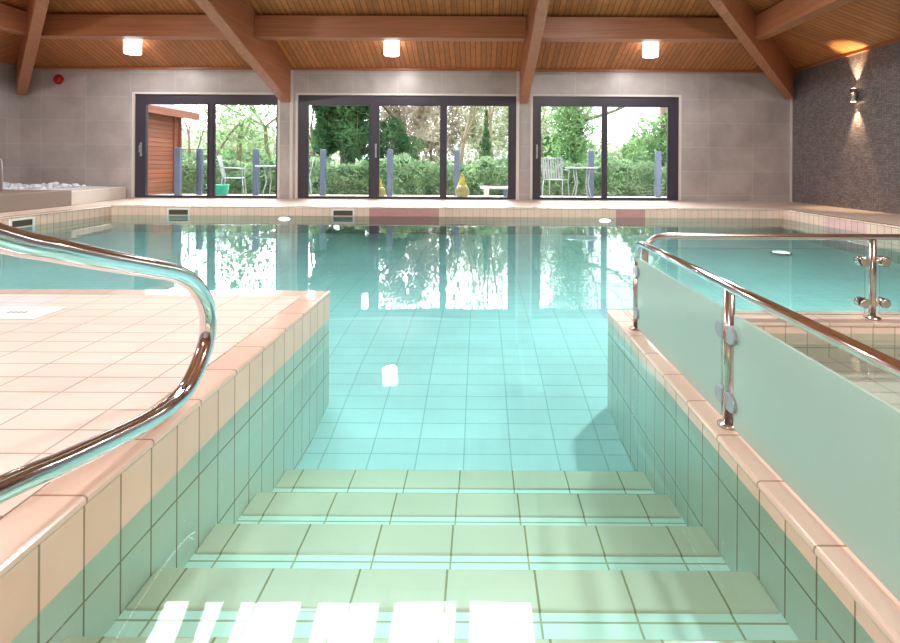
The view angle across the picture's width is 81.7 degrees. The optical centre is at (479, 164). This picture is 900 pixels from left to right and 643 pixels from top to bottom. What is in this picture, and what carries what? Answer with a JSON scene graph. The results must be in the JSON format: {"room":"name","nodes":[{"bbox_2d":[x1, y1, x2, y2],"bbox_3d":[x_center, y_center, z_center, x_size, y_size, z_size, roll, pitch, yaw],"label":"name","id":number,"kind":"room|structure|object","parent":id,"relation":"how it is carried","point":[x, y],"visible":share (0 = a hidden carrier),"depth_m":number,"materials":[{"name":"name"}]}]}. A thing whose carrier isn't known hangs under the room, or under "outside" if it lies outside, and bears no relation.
{"room":"indoor swimming pool","nodes":[
{"label":"indoor swimming pool","id":0,"kind":"room"},
{"bbox_2d":[0,62,20,183],"bbox_3d":[-9.398,-0.467,2.600,0.200,3.150,15.800,0,0,0],"label":"wall","id":1,"kind":"structure","parent":0,"point":[10,103],"depth_m":10.26,"materials":[{"name":"tile"}]},
{"bbox_2d":[0,207,111,239],"bbox_3d":[-6.157,1.211,5.700,0.100,1.030,5.800,0,0,0],"label":"wall","id":2,"kind":"structure","parent":0,"point":[82,214],"depth_m":7.70,"materials":[{"name":"tile"}]},
{"bbox_2d":[9,217,34,227],"bbox_3d":[-6.095,0.806,6.912,0.020,0.200,0.380,0,0,0],"label":"skimmer","id":3,"kind":"object","parent":2,"relation":"attached to","point":[29,221],"visible":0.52,"depth_m":6.92,"materials":[{"name":"white plastic"}]},
{"bbox_2d":[0,206,110,219],"bbox_3d":[-6.161,0.684,5.750,0.126,0.022,5.686,0,0,0],"label":"trim","id":4,"kind":"structure","parent":2,"relation":"on","point":[97,207],"depth_m":7.39,"materials":[{"name":"tile"}]},
{"bbox_2d":[0,289,307,295],"bbox_3d":[-3.590,0.698,2.843,5.267,0.022,0.126,0,0,0],"label":"trim","id":5,"kind":"structure","parent":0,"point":[2,291],"depth_m":2.83,"materials":[{"name":"tile"}]},
{"bbox_2d":[0,296,328,642],"bbox_3d":[-0.894,1.240,1.600,0.100,1.030,2.600,0,0,0],"label":"wall","id":6,"kind":"structure","parent":0,"point":[263,422],"depth_m":1.44,"materials":[{"name":"tile"}]},
{"bbox_2d":[0,291,329,577],"bbox_3d":[-0.895,0.713,1.553,0.121,0.022,2.706,0,0,0],"label":"trim","id":7,"kind":"structure","parent":6,"relation":"on","point":[33,521],"depth_m":1.20,"materials":[{"name":"tile"}]},
{"bbox_2d":[0,223,216,505],"bbox_3d":[-0.852,0.317,1.036,0.100,0.772,1.232,0,0,0],"label":"stair handrail","id":8,"kind":"object","parent":7,"relation":"on","point":[16,242],"visible":1,"depth_m":1.16,"materials":[{"name":"metal"}]},
{"bbox_2d":[20,69,789,201],"bbox_3d":[-1.498,-0.423,10.610,16.000,3.150,0.220,0,0,0],"label":"wall","id":9,"kind":"structure","parent":0,"point":[735,144],"depth_m":10.50,"materials":[{"name":"tile"}]},
{"bbox_2d":[53,75,63,84],"bbox_3d":[-8.508,-1.726,10.457,0.200,0.200,0.085,0,0,0],"label":"fire alarm","id":10,"kind":"object","parent":9,"relation":"attached to","point":[58,79],"visible":1,"depth_m":10.45,"materials":[{"name":"red plastic"}]},
{"bbox_2d":[131,92,279,197],"bbox_3d":[-5.546,-0.403,10.547,2.993,2.136,0.166,0,0,0],"label":"sliding door","id":11,"kind":"structure","parent":9,"relation":"in","point":[140,100],"depth_m":10.53,"materials":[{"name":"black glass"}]},
{"bbox_2d":[289,70,293,198],"bbox_3d":[-3.810,-0.647,10.485,0.060,2.668,0.030,0,0,0],"label":"trim","id":12,"kind":"structure","parent":9,"relation":"attached to","point":[291,100],"depth_m":10.47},
{"bbox_2d":[33,66,763,72],"bbox_3d":[-1.489,-1.928,10.480,15.600,0.050,0.040,0,0,0],"label":"trim","id":13,"kind":"structure","parent":9,"relation":"attached to","point":[34,67],"depth_m":10.46,"materials":[{"name":"brown wood"}]},
{"bbox_2d":[295,93,515,199],"bbox_3d":[-1.480,-0.380,10.547,4.510,2.136,0.166,0,0,0],"label":"sliding door","id":14,"kind":"structure","parent":9,"relation":"in","point":[374,101],"depth_m":10.53,"materials":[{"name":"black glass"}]},
{"bbox_2d":[516,68,519,199],"bbox_3d":[0.762,-0.622,10.485,0.060,2.668,0.030,0,0,0],"label":"trim","id":15,"kind":"structure","parent":9,"relation":"attached to","point":[518,72],"depth_m":10.47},
{"bbox_2d":[530,94,681,200],"bbox_3d":[2.546,-0.358,10.547,3.054,2.136,0.166,0,0,0],"label":"sliding door","id":16,"kind":"structure","parent":9,"relation":"in","point":[673,103],"depth_m":10.53,"materials":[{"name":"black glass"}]},
{"bbox_2d":[790,99,792,201],"bbox_3d":[6.288,-0.581,10.485,0.030,2.648,0.030,0,0,0],"label":"trim","id":17,"kind":"structure","parent":9,"relation":"attached to","point":[791,100],"depth_m":10.47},
{"bbox_2d":[112,207,780,234],"bbox_3d":[-0.557,1.242,8.650,11.300,1.030,0.100,0,0,0],"label":"wall","id":18,"kind":"structure","parent":0,"point":[367,228],"depth_m":8.60,"materials":[{"name":"tile"}]},
{"bbox_2d":[167,208,189,214],"bbox_3d":[-4.992,0.813,8.590,0.380,0.200,0.020,0,0,0],"label":"skimmer","id":19,"kind":"object","parent":18,"relation":"attached to","point":[170,211],"visible":0.56,"depth_m":8.60,"materials":[{"name":"white plastic"}]},
{"bbox_2d":[331,209,354,215],"bbox_3d":[-2.266,0.828,8.590,0.380,0.200,0.020,0,0,0],"label":"skimmer","id":20,"kind":"object","parent":18,"relation":"attached to","point":[335,212],"visible":0.59,"depth_m":8.60,"materials":[{"name":"white plastic"}]},
{"bbox_2d":[106,205,781,210],"bbox_3d":[-0.554,0.715,8.657,11.340,0.022,0.126,0,0,0],"label":"trim","id":21,"kind":"structure","parent":18,"relation":"on","point":[106,205],"depth_m":8.60,"materials":[{"name":"tile"}]},
{"bbox_2d":[0,232,899,470],"bbox_3d":[-0.557,1.287,5.400,11.100,0.300,6.400,0,0,0],"label":"pool water","id":22,"kind":"structure","parent":0,"point":[479,352],"depth_m":4.33,"materials":[{"name":"liquid"}]},
{"bbox_2d":[61,469,831,642],"bbox_3d":[-0.065,1.240,1.278,1.555,0.940,1.955,0,0,0],"label":"steps","id":23,"kind":"structure","parent":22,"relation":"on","point":[322,556],"depth_m":1.34,"materials":[{"name":"tile"}]},
{"bbox_2d":[770,251,792,254],"bbox_3d":[3.944,1.150,6.800,0.260,0.024,0.260,0,0,0],"label":"lamp","id":24,"kind":"object","parent":22,"relation":"on","point":[771,252],"visible":1,"depth_m":6.75,"materials":[{"name":"plastic"}]},
{"bbox_2d":[0,198,899,518],"bbox_3d":[-1.504,0.760,2.700,15.600,0.120,15.600,0,0,0],"label":"floor","id":25,"kind":"structure","parent":0,"point":[71,375],"depth_m":2.04,"materials":[{"name":"tile"}]},
{"bbox_2d":[0,306,67,318],"bbox_3d":[-2.174,0.694,2.440,0.320,0.005,0.200,0,0,0],"label":"sign","id":26,"kind":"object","parent":25,"relation":"on","point":[6,312],"depth_m":2.45,"materials":[{"name":"white plastic"}]},
{"bbox_2d":[0,181,125,212],"bbox_3d":[-8.003,0.483,8.430,2.560,0.363,4.060,0,0,0],"label":"pool","id":27,"kind":"object","parent":25,"relation":"on","point":[13,197],"visible":0.96,"depth_m":8.50,"materials":[{"name":"stone"}]},
{"bbox_2d":[0,158,2,191],"bbox_3d":[-7.411,0.115,7.665,0.040,0.589,0.769,0,0,0],"label":"handrail","id":28,"kind":"object","parent":27,"relation":"on","point":[1,160],"visible":1,"depth_m":8.02,"materials":[{"name":"metal"}]},
{"bbox_2d":[0,0,899,69],"bbox_3d":[-1.481,-3.391,2.700,15.600,2.886,15.600,0,0,0],"label":"ceiling","id":29,"kind":"structure","parent":0,"point":[855,25],"depth_m":9.62,"materials":[{"name":"brown wood"}]},
{"bbox_2d":[0,3,26,35],"bbox_3d":[-7.687,-2.374,2.650,0.240,0.370,12.300,0,0,0],"label":"ceiling beam","id":30,"kind":"structure","parent":29,"relation":"attached to","point":[13,20],"depth_m":8.44,"materials":[{"name":"brown wood"}]},
{"bbox_2d":[16,0,49,94],"bbox_3d":[-5.333,-3.127,6.550,10.890,3.491,0.160,0,0,45],"label":"rafter","id":31,"kind":"object","parent":29,"relation":"attached to","point":[36,10],"visible":1,"depth_m":8.84,"materials":[{"name":"brown wood"}]},
{"bbox_2d":[123,39,141,54],"bbox_3d":[-6.358,-2.257,9.500,0.280,0.455,0.280,0,0,0],"label":"ceiling lamp","id":32,"kind":"object","parent":29,"relation":"attached to","point":[130,46],"visible":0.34,"depth_m":9.40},
{"bbox_2d":[41,14,226,39],"bbox_3d":[-5.802,-2.364,8.900,3.570,0.370,0.240,0,0,0],"label":"ceiling beam","id":33,"kind":"structure","parent":29,"relation":"attached to","point":[56,26],"depth_m":8.78,"materials":[{"name":"brown wood"}]},
{"bbox_2d":[194,0,290,101],"bbox_3d":[-3.916,-2.610,7.814,0.200,2.690,5.368,0,0,0],"label":"rafter","id":34,"kind":"object","parent":29,"relation":"attached to","point":[235,19],"visible":1,"depth_m":8.67,"materials":[{"name":"brown wood"}]},
{"bbox_2d":[255,15,524,41],"bbox_3d":[-1.527,-2.340,8.900,4.580,0.370,0.240,0,0,0],"label":"ceiling beam","id":35,"kind":"structure","parent":29,"relation":"attached to","point":[267,27],"depth_m":8.78,"materials":[{"name":"brown wood"}]},
{"bbox_2d":[384,41,398,56],"bbox_3d":[-1.617,-2.231,9.500,0.280,0.455,0.280,0,0,0],"label":"ceiling lamp","id":36,"kind":"object","parent":29,"relation":"attached to","point":[391,48],"visible":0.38,"depth_m":9.38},
{"bbox_2d":[520,0,549,103],"bbox_3d":[0.894,-2.593,7.789,0.170,2.708,5.418,0,0,0],"label":"rafter","id":37,"kind":"object","parent":29,"relation":"attached to","point":[538,9],"visible":1,"depth_m":8.61,"materials":[{"name":"brown wood"}]},
{"bbox_2d":[541,17,740,42],"bbox_3d":[2.778,-2.317,8.900,3.670,0.370,0.240,0,0,0],"label":"ceiling beam","id":38,"kind":"structure","parent":29,"relation":"attached to","point":[556,29],"depth_m":8.78,"materials":[{"name":"brown wood"}]},
{"bbox_2d":[643,42,658,57],"bbox_3d":[3.124,-2.205,9.500,0.280,0.455,0.280,0,0,0],"label":"ceiling lamp","id":39,"kind":"object","parent":29,"relation":"attached to","point":[650,49],"visible":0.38,"depth_m":9.39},
{"bbox_2d":[708,0,793,98],"bbox_3d":[2.367,-3.085,6.550,0.160,3.491,10.890,0,0,45],"label":"rafter","id":40,"kind":"object","parent":29,"relation":"attached to","point":[738,15],"visible":1,"depth_m":8.87,"materials":[{"name":"brown wood"}]},
{"bbox_2d":[755,0,853,39],"bbox_3d":[4.713,-2.306,2.650,0.240,0.370,12.300,0,0,0],"label":"ceiling beam","id":41,"kind":"structure","parent":29,"relation":"attached to","point":[785,15],"depth_m":7.78,"materials":[{"name":"brown wood"}]},
{"bbox_2d":[19,215,899,242],"bbox_3d":[-0.557,1.207,4.677,11.108,0.700,7.854,0,0,0],"label":"pool edge","id":42,"kind":"object","parent":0,"point":[109,224],"visible":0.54,"depth_m":7.63,"materials":[{"name":"beige tile"}]},
{"bbox_2d":[608,314,890,642],"bbox_3d":[0.763,1.298,1.600,0.100,0.933,2.600,0,0,0],"label":"wall","id":43,"kind":"structure","parent":0,"point":[661,438],"depth_m":1.55,"materials":[{"name":"tile"}]},
{"bbox_2d":[607,310,899,642],"bbox_3d":[0.764,0.820,1.553,0.110,0.022,2.706,0,0,0],"label":"trim","id":44,"kind":"structure","parent":43,"relation":"on","point":[880,605],"depth_m":1.22,"materials":[{"name":"tile"}]},
{"bbox_2d":[629,241,899,600],"bbox_3d":[0.772,0.586,1.446,0.064,0.447,2.292,0,0,0],"label":"glass balustrade","id":45,"kind":"object","parent":44,"relation":"on","point":[835,443],"visible":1,"depth_m":1.27,"materials":[{"name":"glass"}]},
{"bbox_2d":[759,327,899,356],"bbox_3d":[2.903,1.310,2.790,4.180,0.933,0.220,0,0,0],"label":"wall","id":46,"kind":"structure","parent":0,"point":[886,340],"depth_m":2.68,"materials":[{"name":"tile"}]},
{"bbox_2d":[627,310,899,326],"bbox_3d":[2.908,0.832,2.790,4.175,0.022,0.232,0,0,0],"label":"trim","id":47,"kind":"structure","parent":46,"relation":"on","point":[758,318],"depth_m":2.75,"materials":[{"name":"tile"}]},
{"bbox_2d":[642,233,899,320],"bbox_3d":[2.929,0.596,2.760,4.136,0.450,0.080,0,0,0],"label":"glass balustrade","id":48,"kind":"object","parent":47,"relation":"on","point":[872,301],"visible":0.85,"depth_m":2.75,"materials":[{"name":"glass"}]},
{"bbox_2d":[781,211,899,263],"bbox_3d":[5.043,1.273,5.700,0.100,1.030,5.800,0,0,0],"label":"wall","id":49,"kind":"structure","parent":0,"point":[891,250],"depth_m":6.92,"materials":[{"name":"tile"}]},
{"bbox_2d":[782,209,899,227],"bbox_3d":[5.053,0.746,5.686,0.126,0.022,5.813,0,0,0],"label":"trim","id":50,"kind":"structure","parent":49,"relation":"on","point":[787,210],"depth_m":7.13,"materials":[{"name":"tile"}]},
{"bbox_2d":[792,41,899,213],"bbox_3d":[6.402,-0.380,2.600,0.200,3.150,15.800,0,0,0],"label":"wall","id":51,"kind":"structure","parent":0,"point":[846,154],"depth_m":8.86,"materials":[{"name":"tile"}]},
{"bbox_2d":[794,37,899,71],"bbox_3d":[6.290,-1.885,2.680,0.040,0.050,15.560,0,0,0],"label":"trim","id":52,"kind":"structure","parent":51,"relation":"attached to","point":[895,40],"depth_m":8.78,"materials":[{"name":"brown wood"}]},
{"bbox_2d":[850,88,858,101],"bbox_3d":[6.247,-1.166,8.670,0.120,0.228,0.100,0,0,0],"label":"wall sconce","id":53,"kind":"object","parent":51,"relation":"attached to","point":[854,94],"visible":1,"depth_m":8.63,"materials":[{"name":"metal"}]},
{"bbox_2d":[810,357,899,409],"bbox_3d":[2.704,1.085,1.490,3.780,0.180,2.380,0,0,0],"label":"floor","id":54,"kind":"structure","parent":0,"point":[883,385],"depth_m":2.43,"materials":[{"name":"tile"}]},
{"label":"outside","id":55,"kind":"structure","parent":0,"visible":0},
{"bbox_2d":[169,159,666,196],"bbox_3d":[-0.001,0.230,36.450,120.000,1.700,47.100,0,0,0],"label":"ground","id":56,"kind":"structure","parent":55,"point":[338,159],"depth_m":14.75,"materials":[{"name":"green plant"}]},
{"bbox_2d":[182,138,206,164],"bbox_3d":[-16.969,-0.728,27.003,5.806,4.849,2.480,0,0,2],"label":"shrub","id":57,"kind":"object","parent":56,"relation":"on","point":[186,139],"visible":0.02,"depth_m":26.85,"materials":[{"name":"green plant"}]},
{"bbox_2d":[182,105,230,163],"bbox_3d":[-9.183,-1.174,15.728,3.536,4.292,4.229,0,0,-29],"label":"bare tree","id":58,"kind":"object","parent":56,"relation":"on","point":[188,127],"visible":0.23,"depth_m":16.11,"materials":[{"name":"green plant"}]},
{"bbox_2d":[182,105,275,165],"bbox_3d":[-12.729,-0.937,27.103,5.697,5.513,2.543,0,0,-5],"label":"tree","id":59,"kind":"object","parent":56,"relation":"on","point":[193,126],"visible":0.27,"depth_m":26.78,"materials":[{"name":"green plant"}]},
{"bbox_2d":[183,105,275,164],"bbox_3d":[-9.937,-2.958,20.556,9.706,7.834,6.461,0,0,-17],"label":"bare tree","id":60,"kind":"object","parent":56,"relation":"on","point":[272,120],"visible":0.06,"depth_m":20.71,"materials":[{"name":"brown plant"}]},
{"bbox_2d":[182,105,321,165],"bbox_3d":[-9.073,0.306,19.758,6.532,10.832,9.132,0,0,13],"label":"tree","id":61,"kind":"object","parent":56,"relation":"on","point":[241,126],"visible":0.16,"depth_m":18.95,"materials":[{"name":"green plant"}]},
{"bbox_2d":[248,107,339,165],"bbox_3d":[-9.209,-0.698,27.337,5.738,4.923,2.527,0,0,-7],"label":"bare tree","id":62,"kind":"object","parent":56,"relation":"on","point":[269,119],"visible":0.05,"depth_m":27.00,"materials":[{"name":"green plant"}]},
{"bbox_2d":[256,105,399,165],"bbox_3d":[-5.151,-2.813,17.250,6.888,7.605,5.331,0,0,13],"label":"bare tree","id":63,"kind":"object","parent":56,"relation":"on","point":[311,124],"visible":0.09,"depth_m":18.10,"materials":[{"name":"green plant"}]},
{"bbox_2d":[310,105,368,164],"bbox_3d":[-4.381,-1.463,17.000,2.256,4.898,2.299,0,0,0],"label":"conifer","id":64,"kind":"object","parent":56,"relation":"on","point":[340,130],"visible":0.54,"depth_m":16.43,"materials":[{"name":"green plant"}]},
{"bbox_2d":[309,105,439,166],"bbox_3d":[-4.294,-2.721,18.190,4.799,7.423,5.264,0,0,29],"label":"bare tree","id":65,"kind":"object","parent":56,"relation":"on","point":[419,117],"visible":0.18,"depth_m":18.63,"materials":[{"name":"green needle"},{"name":"bark"}]},
{"bbox_2d":[354,115,426,165],"bbox_3d":[-3.153,-0.373,18.002,2.621,2.731,1.542,0,0,0],"label":"conifer","id":66,"kind":"object","parent":56,"relation":"on","point":[403,145],"visible":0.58,"depth_m":17.77,"materials":[{"name":"green plant"}]},
{"bbox_2d":[166,152,666,196],"bbox_3d":[0.252,0.321,14.895,18.591,1.411,1.526,0,0,0],"label":"clipped hedge","id":67,"kind":"object","parent":56,"relation":"on","point":[348,179],"visible":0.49,"depth_m":14.58,"materials":[{"name":"green plant"}]},
{"bbox_2d":[381,106,484,166],"bbox_3d":[-2.407,-2.113,27.479,5.834,8.906,2.470,0,0,5],"label":"bare tree","id":68,"kind":"object","parent":56,"relation":"on","point":[429,146],"visible":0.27,"depth_m":27.14,"materials":[{"name":"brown plant"}]},
{"bbox_2d":[456,106,477,166],"bbox_3d":[-0.513,-3.185,19.833,8.237,8.407,6.299,0,0,0],"label":"bare tree","id":69,"kind":"object","parent":56,"relation":"on","point":[463,138],"visible":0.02,"depth_m":20.03,"materials":[{"name":"beige plant"}]},
{"bbox_2d":[432,106,507,166],"bbox_3d":[0.217,-2.359,27.558,5.941,9.673,2.633,0,0,0],"label":"tree","id":70,"kind":"object","parent":56,"relation":"on","point":[470,143],"visible":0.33,"depth_m":27.23,"materials":[{"name":"green plant"}]},
{"bbox_2d":[479,110,493,166],"bbox_3d":[0.226,-0.464,17.989,0.640,2.951,0.617,0,0,0],"label":"conifer","id":71,"kind":"object","parent":56,"relation":"on","point":[485,143],"visible":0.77,"depth_m":17.95,"materials":[{"name":"green plant"}]},
{"bbox_2d":[485,106,494,165],"bbox_3d":[-0.194,-3.460,21.325,8.694,8.976,7.089,0,0,24],"label":"bare tree","id":72,"kind":"object","parent":56,"relation":"on","point":[489,114],"visible":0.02,"depth_m":21.98,"materials":[{"name":"beige plant"}]},
{"bbox_2d":[468,106,569,166],"bbox_3d":[2.237,-2.130,27.711,5.855,8.652,2.498,0,0,-5],"label":"tree","id":73,"kind":"object","parent":56,"relation":"on","point":[548,109],"visible":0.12,"depth_m":27.31,"materials":[{"name":"green plant"}]},
{"bbox_2d":[457,107,581,164],"bbox_3d":[1.959,-2.077,19.963,6.028,6.226,4.672,0,0,42],"label":"bare tree","id":74,"kind":"object","parent":56,"relation":"on","point":[543,107],"visible":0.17,"depth_m":18.82,"materials":[{"name":"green plant"}]},
{"bbox_2d":[465,107,655,166],"bbox_3d":[3.412,-2.721,17.840,9.983,7.534,7.172,0,0,5],"label":"tree","id":75,"kind":"object","parent":56,"relation":"on","point":[575,130],"visible":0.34,"depth_m":16.83,"materials":[{"name":"green plant"}]},
{"bbox_2d":[541,107,612,166],"bbox_3d":[4.312,-0.783,27.908,5.751,5.090,2.579,0,0,0],"label":"shrub","id":76,"kind":"object","parent":56,"relation":"on","point":[547,137],"visible":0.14,"depth_m":27.47,"materials":[{"name":"green plant"}]},
{"bbox_2d":[582,132,651,167],"bbox_3d":[7.760,-0.160,28.057,5.857,3.461,2.523,0,0,0],"label":"shrub","id":77,"kind":"object","parent":56,"relation":"on","point":[614,151],"visible":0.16,"depth_m":27.71,"materials":[{"name":"green plant"}]},
{"bbox_2d":[620,107,666,167],"bbox_3d":[5.718,-0.656,15.982,2.684,3.818,1.746,0,0,-9],"label":"bush","id":78,"kind":"object","parent":56,"relation":"on","point":[654,143],"visible":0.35,"depth_m":15.80,"materials":[{"name":"green plant"}]},
{"bbox_2d":[637,113,666,160],"bbox_3d":[11.109,-0.731,28.207,5.844,5.064,2.600,0,0,0],"label":"shrub","id":79,"kind":"object","parent":56,"relation":"on","point":[646,113],"visible":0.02,"depth_m":28.16,"materials":[{"name":"green plant"}]},
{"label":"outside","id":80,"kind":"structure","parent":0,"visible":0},
{"bbox_2d":[155,194,666,197],"bbox_3d":[-1.005,0.855,11.810,30.000,0.200,2.180,0,0,0],"label":"ground","id":81,"kind":"structure","parent":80,"point":[155,194],"depth_m":12.64,"materials":[{"name":"grey stone"}]},
{"bbox_2d":[148,104,199,194],"bbox_3d":[-9.576,-0.718,12.465,4.040,2.850,3.030,0,0,0],"label":"cabin","id":82,"kind":"object","parent":81,"relation":"on","point":[164,121],"visible":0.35,"depth_m":12.91,"materials":[{"name":"wood"}]},
{"bbox_2d":[205,184,229,194],"bbox_3d":[-5.833,0.583,11.550,0.490,0.290,0.490,0,0,0],"label":"plastic tub","id":83,"kind":"object","parent":81,"relation":"on","point":[223,189],"visible":0.49,"depth_m":11.42,"materials":[{"name":"teal plastic"}]},
{"bbox_2d":[217,156,246,195],"bbox_3d":[-5.580,0.266,11.691,0.564,0.930,0.523,0,0,-18],"label":"garden chair","id":84,"kind":"object","parent":81,"relation":"on","point":[220,162],"visible":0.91,"depth_m":11.55,"materials":[{"name":"metal"}]},
{"bbox_2d":[255,166,275,195],"bbox_3d":[-4.752,0.376,12.000,0.840,0.724,0.840,0,0,0],"label":"garden table","id":85,"kind":"object","parent":81,"relation":"on","point":[255,166],"visible":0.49,"depth_m":11.84,"materials":[{"name":"metal"}]},
{"bbox_2d":[309,157,314,195],"bbox_3d":[-3.993,0.275,11.609,0.564,0.930,0.523,0,0,-18],"label":"garden chair","id":86,"kind":"object","parent":81,"relation":"on","point":[314,157],"visible":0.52,"depth_m":11.44,"materials":[{"name":"metal"}]},
{"bbox_2d":[379,179,385,195],"bbox_3d":[-2.263,0.502,11.700,0.276,0.491,0.276,0,0,0],"label":"conifer","id":87,"kind":"object","parent":81,"relation":"on","point":[382,192],"visible":0.56,"depth_m":11.63,"materials":[{"name":"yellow plant"}]},
{"bbox_2d":[379,187,385,195],"bbox_3d":[-2.263,0.619,11.700,0.276,0.258,0.276,0,0,0],"label":"pot","id":88,"kind":"object","parent":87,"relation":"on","point":[382,192],"depth_m":11.61,"materials":[{"name":"yellow ceramic"}]},
{"bbox_2d":[174,148,660,196],"bbox_3d":[0.326,0.202,12.250,14.625,1.120,0.800,0,0,0],"label":"fence","id":89,"kind":"object","parent":81,"relation":"on","point":[177,151],"visible":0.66,"depth_m":12.55,"materials":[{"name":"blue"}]},
{"bbox_2d":[455,173,468,196],"bbox_3d":[-0.403,0.468,11.700,0.330,0.580,0.330,0,0,0],"label":"potted plant","id":90,"kind":"object","parent":81,"relation":"on","point":[462,190],"visible":0.98,"depth_m":11.60,"materials":[{"name":"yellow plant"}]},
{"bbox_2d":[455,185,468,196],"bbox_3d":[-0.403,0.604,11.700,0.330,0.308,0.330,0,0,0],"label":"pot","id":91,"kind":"object","parent":90,"relation":"on","point":[461,190],"depth_m":11.58,"materials":[{"name":"yellow ceramic"}]},
{"bbox_2d":[480,186,507,196],"bbox_3d":[0.547,0.628,11.900,1.100,0.270,0.300,0,0,0],"label":"garden bench","id":92,"kind":"object","parent":81,"relation":"on","point":[486,188],"visible":0.48,"depth_m":11.78,"materials":[{"name":"stone"}]},
{"bbox_2d":[541,158,569,196],"bbox_3d":[1.705,0.306,11.723,0.523,0.930,0.564,0,0,27],"label":"garden chair","id":93,"kind":"object","parent":81,"relation":"on","point":[543,169],"visible":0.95,"depth_m":11.55,"materials":[{"name":"metal"}]},
{"bbox_2d":[565,167,597,197],"bbox_3d":[2.348,0.415,12.000,0.760,0.724,0.760,0,0,0],"label":"garden table","id":94,"kind":"object","parent":81,"relation":"on","point":[573,168],"visible":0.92,"depth_m":11.85,"materials":[{"name":"metal"}]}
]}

